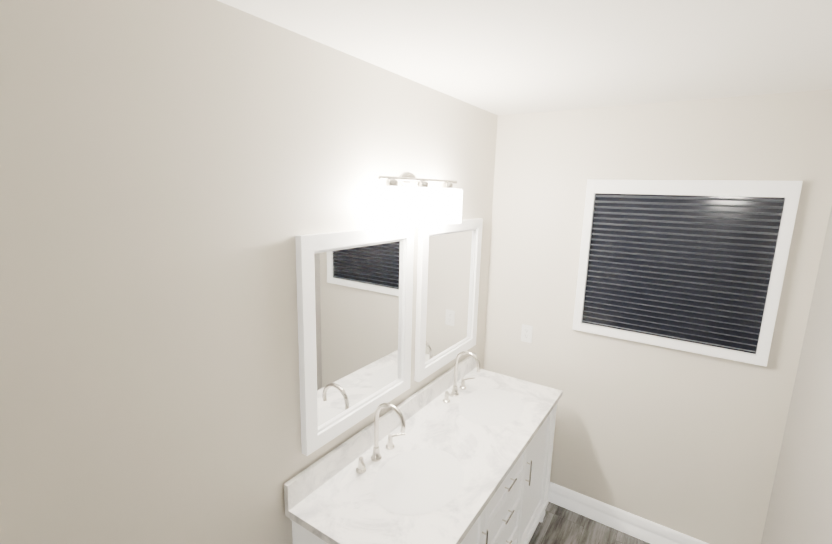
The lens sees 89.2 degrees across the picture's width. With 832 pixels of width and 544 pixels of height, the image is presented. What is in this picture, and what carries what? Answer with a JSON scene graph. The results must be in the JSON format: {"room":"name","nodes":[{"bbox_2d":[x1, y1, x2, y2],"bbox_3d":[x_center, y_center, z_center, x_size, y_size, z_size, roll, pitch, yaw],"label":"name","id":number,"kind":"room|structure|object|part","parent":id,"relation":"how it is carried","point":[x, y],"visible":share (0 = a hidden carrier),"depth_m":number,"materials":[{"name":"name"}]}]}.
{"room":"bathroom","nodes":[
{"label":"bathroom","id":0,"kind":"room"},
{"bbox_2d":[0,0,497,543],"bbox_3d":[-0.349,0.397,1.717,0.149,2.600,3.132,9,13,32],"label":"wall","id":1,"kind":"structure","parent":0,"point":[176,176],"depth_m":1.17,"materials":[{"name":"paint"}]},
{"bbox_3d":[-0.218,0.230,1.770,0.028,0.815,0.680,9,13,32],"label":"mirror","id":2,"kind":"part","parent":1,"relation":"part of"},
{"bbox_2d":[373,172,462,229],"bbox_3d":[0.024,-0.329,1.894,0.159,0.236,0.620,9,13,32],"label":"sconce","id":3,"kind":"object","parent":1,"relation":"attached to","point":[406,204],"visible":1,"depth_m":1.82,"materials":[{"name":"white glass"}]},
{"bbox_3d":[0.201,0.119,2.395,0.028,0.815,0.680,9,13,32],"label":"mirror","id":4,"kind":"part","parent":1,"relation":"part of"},
{"bbox_2d":[284,353,475,510],"bbox_3d":[-0.037,0.697,2.158,0.020,0.100,1.560,9,13,32],"label":"backsplash","id":5,"kind":"structure","parent":0,"relation":"attached to","point":[302,485],"depth_m":1.82,"materials":[{"name":"white stone"}]},
{"bbox_2d":[217,0,831,114],"bbox_3d":[0.123,-0.651,0.614,1.618,0.100,3.882,9,13,32],"label":"ceiling","id":6,"kind":"structure","parent":0,"point":[502,57],"depth_m":1.37,"materials":[{"name":"paint"}]},
{"bbox_2d":[529,502,649,543],"bbox_3d":[-0.652,2.337,-1.239,3.900,0.100,8.890,9,13,32],"label":"floor","id":7,"kind":"structure","parent":0,"point":[559,525],"depth_m":2.58,"materials":[{"name":"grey wood"}]},
{"bbox_2d":[290,395,561,543],"bbox_3d":[0.189,1.228,2.100,0.572,0.849,1.532,9,13,32],"label":"bathroom vanity","id":8,"kind":"object","parent":7,"relation":"on","point":[512,515],"depth_m":2.11,"materials":[{"name":"white wood"}]},
{"bbox_2d":[285,367,562,543],"bbox_3d":[0.196,0.796,2.019,0.584,0.030,1.560,9,13,32],"label":"countertop","id":9,"kind":"structure","parent":8,"relation":"on","point":[427,481],"depth_m":1.75,"materials":[{"name":"white stone"}]},
{"bbox_2d":[483,89,831,543],"bbox_3d":[1.193,0.285,2.497,1.618,2.600,0.120,9,13,32],"label":"wall","id":10,"kind":"structure","parent":0,"point":[686,443],"depth_m":2.37,"materials":[{"name":"paint"}]},
{"bbox_2d":[521,324,532,342],"bbox_3d":[0.723,0.402,2.754,0.072,0.116,0.007,9,13,32],"label":"outlet","id":11,"kind":"object","parent":10,"relation":"attached to","point":[526,332],"visible":1,"depth_m":2.75,"materials":[{"name":"white plastic"}]},
{"bbox_2d":[548,482,707,543],"bbox_3d":[1.124,1.505,2.676,1.618,0.135,0.016,9,13,32],"label":"baseboard","id":12,"kind":"structure","parent":10,"relation":"attached to","point":[641,528],"depth_m":2.60,"materials":[{"name":"white wood"}]},
{"bbox_2d":[573,179,802,365],"bbox_3d":[1.353,-0.033,2.242,0.920,0.890,0.030,9,13,32],"label":"bathroom window","id":13,"kind":"structure","parent":10,"relation":"in","point":[697,266],"depth_m":2.20,"materials":[{"name":"white"}]},
{"bbox_2d":[761,206,831,543],"bbox_3d":[0.850,0.676,0.435,0.120,2.600,4.002,9,13,32],"label":"wall","id":14,"kind":"structure","parent":0,"point":[799,511],"depth_m":1.77,"materials":[{"name":"paint"}]}
]}

